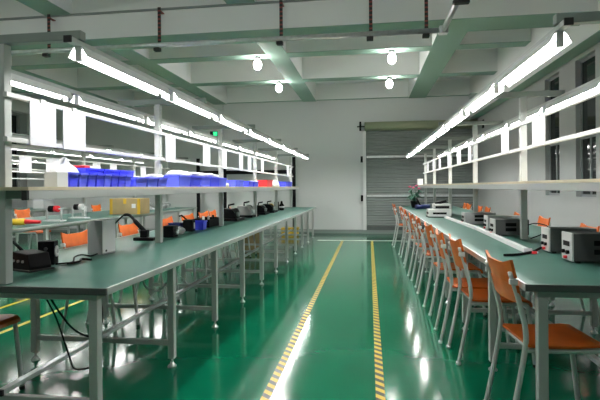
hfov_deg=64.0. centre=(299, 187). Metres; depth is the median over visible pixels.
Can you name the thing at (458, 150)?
sheet
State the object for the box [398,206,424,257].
chair
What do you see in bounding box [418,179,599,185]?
shelf
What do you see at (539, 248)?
cable
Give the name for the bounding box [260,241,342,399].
floor marking
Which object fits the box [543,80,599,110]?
tube light
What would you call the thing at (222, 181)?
storage bin
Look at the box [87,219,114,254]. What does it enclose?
control box
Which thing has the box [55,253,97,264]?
cable
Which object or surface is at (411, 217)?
chair
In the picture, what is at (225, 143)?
tube light
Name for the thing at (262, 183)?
storage bin
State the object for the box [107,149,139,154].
tube light
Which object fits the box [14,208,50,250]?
chair
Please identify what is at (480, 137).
tube light
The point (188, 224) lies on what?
instrument case
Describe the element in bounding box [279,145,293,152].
tube light
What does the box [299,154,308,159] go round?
tube light
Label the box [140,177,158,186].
storage bin
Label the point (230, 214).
machine
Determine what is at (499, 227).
supplies
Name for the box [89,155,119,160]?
tube light
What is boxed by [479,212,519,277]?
chair
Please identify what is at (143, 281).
cable
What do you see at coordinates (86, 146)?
tube light
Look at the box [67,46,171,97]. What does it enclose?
tube light
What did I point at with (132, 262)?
workbench
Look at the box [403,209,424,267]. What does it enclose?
chair
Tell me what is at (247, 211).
machine
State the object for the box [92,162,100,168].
sheet
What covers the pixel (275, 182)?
plastic bag
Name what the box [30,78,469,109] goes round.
beam
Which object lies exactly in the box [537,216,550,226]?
chair
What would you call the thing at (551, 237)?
supplies
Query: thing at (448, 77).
ceiling
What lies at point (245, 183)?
storage bin
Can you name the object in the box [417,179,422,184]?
carton
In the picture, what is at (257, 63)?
bulb
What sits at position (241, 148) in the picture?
tube light
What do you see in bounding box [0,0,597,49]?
beam
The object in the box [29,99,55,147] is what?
sheet
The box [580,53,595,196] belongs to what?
window
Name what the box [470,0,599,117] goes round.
beam
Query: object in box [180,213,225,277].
chair
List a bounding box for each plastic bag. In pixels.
[49,156,78,172]
[144,174,163,177]
[165,170,191,175]
[189,172,205,176]
[205,173,218,177]
[272,180,279,186]
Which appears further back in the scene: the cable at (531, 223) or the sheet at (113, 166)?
the sheet at (113, 166)
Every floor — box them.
[0,232,599,399]
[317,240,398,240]
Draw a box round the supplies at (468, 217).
[461,212,495,223]
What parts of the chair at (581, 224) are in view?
leg, backrest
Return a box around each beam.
[0,0,319,20]
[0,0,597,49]
[11,28,530,69]
[11,49,496,93]
[11,55,133,107]
[16,0,226,104]
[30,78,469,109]
[224,0,315,101]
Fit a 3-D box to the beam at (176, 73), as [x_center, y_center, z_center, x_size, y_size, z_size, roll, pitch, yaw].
[-3.322,-2.495,5.425,0.360,0.458,15.800,0,0,8]
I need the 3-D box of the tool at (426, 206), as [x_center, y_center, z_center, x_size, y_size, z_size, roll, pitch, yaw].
[2.501,0.326,9.818,0.307,0.244,0.090,0,0,-15]
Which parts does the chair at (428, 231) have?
leg, backrest, leg, seat, leg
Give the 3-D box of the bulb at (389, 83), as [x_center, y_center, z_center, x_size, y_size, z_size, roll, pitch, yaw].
[1.878,-2.192,10.093,0.140,0.230,0.138,0,0,8]
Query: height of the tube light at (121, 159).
0.075 m
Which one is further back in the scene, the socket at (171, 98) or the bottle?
the bottle
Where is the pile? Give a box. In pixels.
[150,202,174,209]
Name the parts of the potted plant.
pot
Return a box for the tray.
[195,215,218,227]
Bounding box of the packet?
[73,165,92,167]
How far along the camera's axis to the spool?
5.12 m
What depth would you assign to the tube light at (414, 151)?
9.86 m
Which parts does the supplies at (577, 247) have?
panel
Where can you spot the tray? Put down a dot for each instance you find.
(212, 221)
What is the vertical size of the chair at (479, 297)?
0.884 m
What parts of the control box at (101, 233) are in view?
panel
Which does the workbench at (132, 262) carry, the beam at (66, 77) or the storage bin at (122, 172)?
the storage bin at (122, 172)
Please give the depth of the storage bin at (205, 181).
5.14 m
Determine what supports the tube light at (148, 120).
attached to the workbench at (132, 262)
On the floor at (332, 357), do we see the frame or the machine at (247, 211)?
the frame
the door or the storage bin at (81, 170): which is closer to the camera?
the storage bin at (81, 170)
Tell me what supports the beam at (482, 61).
attached to the wall at (569, 209)
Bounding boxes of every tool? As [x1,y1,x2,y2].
[12,218,40,224]
[415,197,429,208]
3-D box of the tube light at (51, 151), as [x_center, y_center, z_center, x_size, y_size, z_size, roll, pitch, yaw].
[-4.429,-0.635,9.282,0.114,0.075,1.107,0,0,8]
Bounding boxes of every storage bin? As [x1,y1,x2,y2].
[68,172,79,186]
[77,168,103,173]
[77,173,88,186]
[86,173,96,186]
[95,173,104,186]
[103,169,119,173]
[103,174,111,186]
[110,174,119,186]
[117,175,125,186]
[119,170,133,176]
[124,175,131,186]
[130,177,147,186]
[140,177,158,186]
[157,178,167,186]
[163,175,190,186]
[168,222,182,226]
[190,176,201,186]
[195,220,206,229]
[200,177,210,186]
[210,177,219,186]
[218,178,226,186]
[226,180,239,186]
[243,181,253,186]
[257,180,272,186]
[278,181,288,186]
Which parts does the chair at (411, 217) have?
leg, backrest, leg, seat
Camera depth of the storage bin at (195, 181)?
4.85 m
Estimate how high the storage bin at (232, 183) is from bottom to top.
0.090 m
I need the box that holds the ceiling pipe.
[11,0,469,57]
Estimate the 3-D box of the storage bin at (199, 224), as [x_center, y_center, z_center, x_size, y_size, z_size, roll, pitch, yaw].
[-1.193,0.452,5.698,0.152,0.105,0.135,0,0,8]
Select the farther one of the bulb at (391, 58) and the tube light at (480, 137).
the bulb at (391, 58)
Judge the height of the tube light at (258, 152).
0.075 m
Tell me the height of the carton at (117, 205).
0.302 m
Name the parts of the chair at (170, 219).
backrest, leg, leg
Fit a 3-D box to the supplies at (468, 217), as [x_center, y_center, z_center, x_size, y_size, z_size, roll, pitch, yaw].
[2.168,0.380,5.849,0.390,0.151,0.156,0,0,6]
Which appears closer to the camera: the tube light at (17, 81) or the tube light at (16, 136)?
the tube light at (17, 81)
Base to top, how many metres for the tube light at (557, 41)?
0.075 m
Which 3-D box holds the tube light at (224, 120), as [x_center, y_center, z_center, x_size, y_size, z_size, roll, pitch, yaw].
[-0.733,-0.690,5.309,0.114,0.075,1.062,0,0,8]
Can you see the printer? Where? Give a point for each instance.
(440, 208)
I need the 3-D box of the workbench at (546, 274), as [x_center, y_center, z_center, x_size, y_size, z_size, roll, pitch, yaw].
[2.348,0.196,6.890,1.214,2.070,9.560,0,0,8]
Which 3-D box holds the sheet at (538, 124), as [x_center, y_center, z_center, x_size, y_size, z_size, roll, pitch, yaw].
[1.820,-0.435,3.663,0.010,0.240,0.270,0,0,8]
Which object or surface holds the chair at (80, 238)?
on the floor at (332, 357)
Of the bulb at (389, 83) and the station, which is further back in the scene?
the bulb at (389, 83)
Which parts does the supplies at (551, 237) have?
panel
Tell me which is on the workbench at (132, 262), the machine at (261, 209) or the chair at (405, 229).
the machine at (261, 209)
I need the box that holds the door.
[357,119,477,233]
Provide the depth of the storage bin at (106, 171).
3.52 m
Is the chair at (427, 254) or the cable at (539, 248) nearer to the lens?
the cable at (539, 248)
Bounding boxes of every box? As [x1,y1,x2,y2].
[33,199,53,208]
[38,240,58,264]
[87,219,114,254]
[163,225,178,237]
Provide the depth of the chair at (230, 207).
8.86 m
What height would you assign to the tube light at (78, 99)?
0.075 m
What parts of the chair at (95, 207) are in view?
backrest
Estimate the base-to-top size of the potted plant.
0.500 m
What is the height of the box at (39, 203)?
0.230 m
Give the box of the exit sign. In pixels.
[210,131,217,135]
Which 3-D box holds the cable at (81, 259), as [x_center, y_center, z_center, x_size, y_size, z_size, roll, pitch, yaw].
[-1.474,0.495,3.208,0.079,0.021,0.177,0,0,8]
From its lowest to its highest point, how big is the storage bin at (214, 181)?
0.105 m
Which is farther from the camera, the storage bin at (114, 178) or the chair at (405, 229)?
the chair at (405, 229)
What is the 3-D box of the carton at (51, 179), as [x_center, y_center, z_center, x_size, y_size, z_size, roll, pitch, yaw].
[-1.402,-0.044,2.763,0.082,0.086,0.100,0,0,8]
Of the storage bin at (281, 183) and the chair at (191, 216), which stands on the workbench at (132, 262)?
the storage bin at (281, 183)
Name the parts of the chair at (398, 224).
leg, leg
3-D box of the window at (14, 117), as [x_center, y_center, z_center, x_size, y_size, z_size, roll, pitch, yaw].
[-8.253,-0.929,13.485,0.040,2.310,0.850,0,0,8]
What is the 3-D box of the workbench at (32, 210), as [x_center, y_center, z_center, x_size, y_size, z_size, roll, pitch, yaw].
[-7.132,0.291,10.107,1.264,2.033,5.802,0,0,8]
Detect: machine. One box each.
[224,203,244,220]
[237,201,258,217]
[257,201,269,214]
[263,201,277,212]
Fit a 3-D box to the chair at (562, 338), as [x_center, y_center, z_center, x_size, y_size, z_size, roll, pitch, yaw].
[1.301,0.801,2.550,0.549,0.884,0.388,0,0,4]
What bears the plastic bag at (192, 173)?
on the storage bin at (205, 181)
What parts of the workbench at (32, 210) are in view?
document rail, edge trim, leg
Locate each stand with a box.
[42,206,66,221]
[68,204,89,218]
[115,213,154,240]
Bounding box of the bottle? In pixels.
[279,201,283,209]
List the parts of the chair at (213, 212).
backrest, leg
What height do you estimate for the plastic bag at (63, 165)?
0.202 m
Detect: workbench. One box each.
[0,30,315,399]
[12,133,196,248]
[12,156,71,243]
[400,11,599,399]
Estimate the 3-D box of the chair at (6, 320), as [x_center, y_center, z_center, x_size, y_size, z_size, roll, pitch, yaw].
[-2.022,0.828,2.868,0.549,0.884,0.388,0,0,8]
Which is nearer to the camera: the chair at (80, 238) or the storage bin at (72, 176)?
the storage bin at (72, 176)
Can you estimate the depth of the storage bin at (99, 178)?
3.13 m
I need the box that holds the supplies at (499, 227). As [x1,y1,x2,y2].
[489,218,528,235]
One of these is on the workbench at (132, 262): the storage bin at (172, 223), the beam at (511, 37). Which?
the storage bin at (172, 223)
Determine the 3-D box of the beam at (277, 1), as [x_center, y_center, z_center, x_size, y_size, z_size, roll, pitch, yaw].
[-2.765,-2.268,6.287,12.374,0.020,0.035,0,0,8]
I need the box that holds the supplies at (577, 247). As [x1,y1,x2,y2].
[561,231,599,262]
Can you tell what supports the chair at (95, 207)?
on the floor at (332, 357)
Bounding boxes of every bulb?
[254,56,261,69]
[276,81,281,91]
[386,77,392,87]
[388,50,395,63]
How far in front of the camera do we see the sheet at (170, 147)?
4.50 m
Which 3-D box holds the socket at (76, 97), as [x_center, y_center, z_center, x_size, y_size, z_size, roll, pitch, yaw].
[-1.740,-0.679,3.744,0.034,0.070,0.018,0,0,8]
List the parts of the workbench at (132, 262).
post, leg, lamp arm, cross rail, rail, edge trim, leg, cross rail, leg, light rail, document rail, document rail, leg, post, cross rail, lamp arm, leg, leg, light rail, cross rail, rail, leg, edge trim, leg, post, cross rail, lamp arm, leg, cross rail, leg, post, cross rail, lamp arm, leg, cross rail, post, leg, lamp arm, cross rail, cross rail, leg, post, cross rail, lamp arm, leg, leg, leg, leg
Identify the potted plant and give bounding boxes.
[407,185,421,207]
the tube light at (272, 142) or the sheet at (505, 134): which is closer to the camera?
the sheet at (505, 134)
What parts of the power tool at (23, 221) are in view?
motor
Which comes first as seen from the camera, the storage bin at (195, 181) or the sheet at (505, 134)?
the sheet at (505, 134)
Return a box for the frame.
[196,157,295,226]
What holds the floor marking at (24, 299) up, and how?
on the floor at (332, 357)
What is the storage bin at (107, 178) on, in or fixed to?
on the workbench at (132, 262)
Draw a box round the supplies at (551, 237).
[540,226,596,252]
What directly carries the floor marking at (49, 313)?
on the floor at (332, 357)
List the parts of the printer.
handle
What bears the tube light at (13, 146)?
attached to the workbench at (96, 215)
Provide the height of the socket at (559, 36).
0.070 m
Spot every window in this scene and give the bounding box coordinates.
[12,114,17,186]
[549,74,559,195]
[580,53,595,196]
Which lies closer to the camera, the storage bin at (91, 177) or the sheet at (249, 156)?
the storage bin at (91, 177)
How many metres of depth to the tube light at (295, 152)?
9.91 m
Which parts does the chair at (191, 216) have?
backrest, leg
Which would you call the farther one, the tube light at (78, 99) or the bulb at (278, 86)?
the bulb at (278, 86)
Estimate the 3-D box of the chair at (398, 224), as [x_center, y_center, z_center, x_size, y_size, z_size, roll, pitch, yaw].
[2.201,0.794,10.008,0.549,0.884,0.388,0,0,5]
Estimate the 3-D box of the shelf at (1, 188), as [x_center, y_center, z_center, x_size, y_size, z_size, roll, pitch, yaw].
[-0.889,0.004,7.169,0.370,0.018,9.500,0,0,8]
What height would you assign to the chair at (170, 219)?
0.884 m
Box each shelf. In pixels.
[0,187,281,190]
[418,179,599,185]
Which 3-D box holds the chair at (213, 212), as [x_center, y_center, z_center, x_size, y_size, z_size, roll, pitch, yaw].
[-1.218,0.821,7.934,0.549,0.884,0.388,0,0,6]
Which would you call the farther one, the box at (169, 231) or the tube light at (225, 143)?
the tube light at (225, 143)
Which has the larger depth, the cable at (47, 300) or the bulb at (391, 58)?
the bulb at (391, 58)
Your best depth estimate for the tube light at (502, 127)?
6.13 m
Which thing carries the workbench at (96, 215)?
on the floor at (332, 357)
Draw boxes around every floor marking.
[0,299,28,308]
[0,300,84,333]
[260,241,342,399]
[371,241,384,399]
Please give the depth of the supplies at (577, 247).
2.89 m
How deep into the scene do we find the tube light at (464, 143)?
8.48 m
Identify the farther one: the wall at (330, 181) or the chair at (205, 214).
the wall at (330, 181)
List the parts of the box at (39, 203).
lid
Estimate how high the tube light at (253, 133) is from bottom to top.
0.075 m
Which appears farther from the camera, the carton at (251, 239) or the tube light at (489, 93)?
the carton at (251, 239)
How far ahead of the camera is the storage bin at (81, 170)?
3.27 m
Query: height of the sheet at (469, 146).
0.240 m
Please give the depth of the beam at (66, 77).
10.74 m
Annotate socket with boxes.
[74,95,78,104]
[75,47,82,61]
[169,92,173,100]
[493,84,498,93]
[555,32,563,46]
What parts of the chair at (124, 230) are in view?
leg, backrest, leg, leg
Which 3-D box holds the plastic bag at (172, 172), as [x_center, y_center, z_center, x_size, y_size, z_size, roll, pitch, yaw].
[-1.208,-0.137,4.689,0.183,0.056,0.482,0,0,8]
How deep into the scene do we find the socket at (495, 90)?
3.49 m
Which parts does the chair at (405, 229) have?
leg, leg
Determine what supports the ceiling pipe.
hanging from the ceiling
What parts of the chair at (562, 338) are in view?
leg, backrest, leg, leg, seat, leg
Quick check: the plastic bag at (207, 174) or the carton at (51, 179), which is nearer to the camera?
the carton at (51, 179)
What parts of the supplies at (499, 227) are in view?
panel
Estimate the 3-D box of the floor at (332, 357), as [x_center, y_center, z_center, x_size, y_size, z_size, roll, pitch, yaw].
[-2.861,1.323,5.414,13.274,0.100,16.300,0,0,8]
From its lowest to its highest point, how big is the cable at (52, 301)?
0.290 m
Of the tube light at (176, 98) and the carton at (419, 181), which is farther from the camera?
the carton at (419, 181)
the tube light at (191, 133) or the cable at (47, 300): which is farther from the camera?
the tube light at (191, 133)
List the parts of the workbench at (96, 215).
leg, document rail, light rail, post, lamp arm, document rail, light rail, rail, edge trim, leg, post, post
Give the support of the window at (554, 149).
in the wall at (569, 209)
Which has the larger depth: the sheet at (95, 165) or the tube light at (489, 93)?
the sheet at (95, 165)
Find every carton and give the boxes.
[44,172,67,186]
[110,198,149,213]
[245,232,258,252]
[281,227,298,233]
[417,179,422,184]
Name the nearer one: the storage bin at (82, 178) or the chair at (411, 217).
the storage bin at (82, 178)
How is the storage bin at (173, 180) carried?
on the workbench at (132, 262)
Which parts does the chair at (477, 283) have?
leg, backrest, leg, seat, leg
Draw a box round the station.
[13,241,54,272]
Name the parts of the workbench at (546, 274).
leg, lamp arm, post, leg, lamp arm, post, leg, lamp arm, leg, post, cross rail, edge trim, leg, lamp arm, post, light rail, leg, cross rail, document rail, document rail, lamp arm, light rail, post, cross rail, leg, edge trim, rail, lamp arm, leg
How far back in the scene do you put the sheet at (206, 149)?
5.50 m
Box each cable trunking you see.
[444,216,478,228]
[475,227,531,251]
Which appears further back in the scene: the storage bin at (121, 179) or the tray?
the tray
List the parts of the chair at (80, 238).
leg, backrest, leg, leg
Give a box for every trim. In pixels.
[11,93,29,113]
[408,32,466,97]
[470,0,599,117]
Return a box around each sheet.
[19,155,31,172]
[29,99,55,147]
[46,158,57,171]
[63,108,85,150]
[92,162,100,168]
[110,163,116,169]
[141,166,145,176]
[165,134,175,162]
[203,143,209,166]
[222,148,226,168]
[239,152,242,170]
[248,155,250,171]
[261,158,263,172]
[457,148,460,164]
[468,144,471,162]
[501,128,508,154]
[532,114,544,146]
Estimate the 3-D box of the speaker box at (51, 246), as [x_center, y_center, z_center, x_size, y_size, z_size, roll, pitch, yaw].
[-1.657,0.431,3.168,0.110,0.155,0.094,0,0,-10]
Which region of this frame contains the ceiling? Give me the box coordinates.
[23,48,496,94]
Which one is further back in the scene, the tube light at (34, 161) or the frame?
the frame
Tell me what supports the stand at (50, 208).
on the workbench at (96, 215)
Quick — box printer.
[426,200,451,216]
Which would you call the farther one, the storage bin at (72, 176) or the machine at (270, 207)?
the machine at (270, 207)
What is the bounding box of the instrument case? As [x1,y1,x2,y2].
[179,215,194,231]
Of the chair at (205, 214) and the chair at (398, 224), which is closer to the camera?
the chair at (205, 214)
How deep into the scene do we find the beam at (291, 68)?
9.43 m
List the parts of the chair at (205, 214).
backrest, leg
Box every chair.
[0,314,24,389]
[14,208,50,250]
[59,229,139,336]
[91,204,119,236]
[117,223,179,309]
[156,216,208,290]
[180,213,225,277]
[197,211,237,268]
[208,210,239,264]
[223,207,256,257]
[392,204,417,246]
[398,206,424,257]
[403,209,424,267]
[407,213,450,280]
[414,216,461,293]
[422,222,486,317]
[434,228,509,343]
[446,234,534,367]
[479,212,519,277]
[484,250,599,399]
[528,223,599,323]
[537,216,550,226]
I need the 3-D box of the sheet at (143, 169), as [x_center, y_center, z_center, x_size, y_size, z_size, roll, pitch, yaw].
[-3.574,-0.349,10.944,0.010,0.265,0.250,0,0,8]
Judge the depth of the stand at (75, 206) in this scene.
8.03 m
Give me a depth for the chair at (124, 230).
5.13 m
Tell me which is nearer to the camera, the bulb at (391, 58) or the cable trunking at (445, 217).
the cable trunking at (445, 217)
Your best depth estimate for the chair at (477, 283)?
3.81 m
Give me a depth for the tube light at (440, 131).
6.31 m
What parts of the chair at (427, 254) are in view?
backrest, leg, leg, seat, leg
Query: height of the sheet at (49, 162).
0.265 m
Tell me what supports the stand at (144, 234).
on the workbench at (132, 262)
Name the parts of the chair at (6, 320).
seat, leg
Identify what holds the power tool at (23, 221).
on the workbench at (96, 215)
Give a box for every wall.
[12,112,26,218]
[27,96,476,229]
[477,42,599,231]
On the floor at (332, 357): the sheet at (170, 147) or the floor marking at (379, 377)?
the floor marking at (379, 377)
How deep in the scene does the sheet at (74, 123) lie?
3.03 m
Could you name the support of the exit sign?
attached to the wall at (330, 181)
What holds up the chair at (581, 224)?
on the floor at (332, 357)
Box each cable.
[46,299,88,369]
[50,299,103,337]
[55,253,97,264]
[67,258,91,264]
[142,280,166,291]
[503,247,541,255]
[528,223,547,238]
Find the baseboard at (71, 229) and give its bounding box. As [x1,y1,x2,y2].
[51,228,361,232]
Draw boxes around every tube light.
[11,73,73,101]
[12,135,62,143]
[12,145,50,153]
[33,160,45,162]
[50,150,89,157]
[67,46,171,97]
[70,94,144,121]
[86,146,106,149]
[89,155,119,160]
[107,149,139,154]
[119,158,144,162]
[141,116,188,134]
[164,91,220,119]
[186,130,217,142]
[214,114,249,132]
[216,139,238,148]
[237,146,252,153]
[245,128,269,141]
[256,151,267,156]
[264,138,283,147]
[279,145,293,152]
[290,150,302,156]
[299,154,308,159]
[410,149,419,154]
[415,143,426,150]
[421,135,436,145]
[430,124,449,138]
[442,109,470,129]
[454,141,468,149]
[461,83,504,114]
[466,134,485,143]
[483,123,509,136]
[492,30,572,89]
[506,106,546,126]
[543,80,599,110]
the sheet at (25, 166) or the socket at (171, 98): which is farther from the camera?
the sheet at (25, 166)
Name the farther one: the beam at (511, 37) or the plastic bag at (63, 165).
the beam at (511, 37)
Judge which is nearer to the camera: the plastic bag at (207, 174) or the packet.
the packet
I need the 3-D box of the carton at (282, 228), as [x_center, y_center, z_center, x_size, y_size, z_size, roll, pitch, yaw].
[-0.253,1.152,12.515,0.440,0.200,0.320,0,0,8]
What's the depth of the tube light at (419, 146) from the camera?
8.68 m
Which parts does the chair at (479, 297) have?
leg, backrest, leg, leg, seat, leg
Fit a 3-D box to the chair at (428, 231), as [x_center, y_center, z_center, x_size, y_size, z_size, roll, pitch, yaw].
[1.518,0.799,4.762,0.549,0.884,0.388,0,0,6]
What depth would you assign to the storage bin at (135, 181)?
3.62 m
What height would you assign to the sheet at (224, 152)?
0.265 m
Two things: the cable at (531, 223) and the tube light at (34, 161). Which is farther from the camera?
the tube light at (34, 161)
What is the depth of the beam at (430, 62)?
9.07 m
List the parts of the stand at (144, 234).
curved arm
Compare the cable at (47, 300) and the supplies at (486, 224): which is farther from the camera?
the supplies at (486, 224)
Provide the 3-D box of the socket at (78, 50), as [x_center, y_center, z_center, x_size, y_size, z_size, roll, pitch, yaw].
[-1.140,-0.684,2.474,0.034,0.070,0.018,0,0,8]
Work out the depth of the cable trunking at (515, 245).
3.93 m
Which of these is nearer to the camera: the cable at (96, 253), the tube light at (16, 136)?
the cable at (96, 253)
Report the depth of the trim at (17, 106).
13.66 m
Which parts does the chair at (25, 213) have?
leg, backrest, leg, seat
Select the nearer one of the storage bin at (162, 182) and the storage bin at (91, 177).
the storage bin at (91, 177)
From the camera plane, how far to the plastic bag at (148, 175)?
4.00 m
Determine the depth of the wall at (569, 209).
7.63 m
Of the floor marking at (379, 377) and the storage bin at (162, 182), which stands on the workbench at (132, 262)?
the storage bin at (162, 182)
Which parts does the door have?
guide rail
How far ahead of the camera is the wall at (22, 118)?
13.97 m
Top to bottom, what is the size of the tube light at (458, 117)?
0.075 m
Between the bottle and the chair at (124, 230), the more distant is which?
the bottle
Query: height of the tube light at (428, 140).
0.075 m
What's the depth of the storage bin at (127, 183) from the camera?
3.50 m
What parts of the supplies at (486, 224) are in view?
panel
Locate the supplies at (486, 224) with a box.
[483,215,519,228]
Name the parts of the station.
lever, plate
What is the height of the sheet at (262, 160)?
0.265 m
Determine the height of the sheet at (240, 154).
0.265 m
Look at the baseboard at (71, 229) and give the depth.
12.96 m
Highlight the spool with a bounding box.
[178,226,185,234]
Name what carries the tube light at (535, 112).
attached to the workbench at (546, 274)

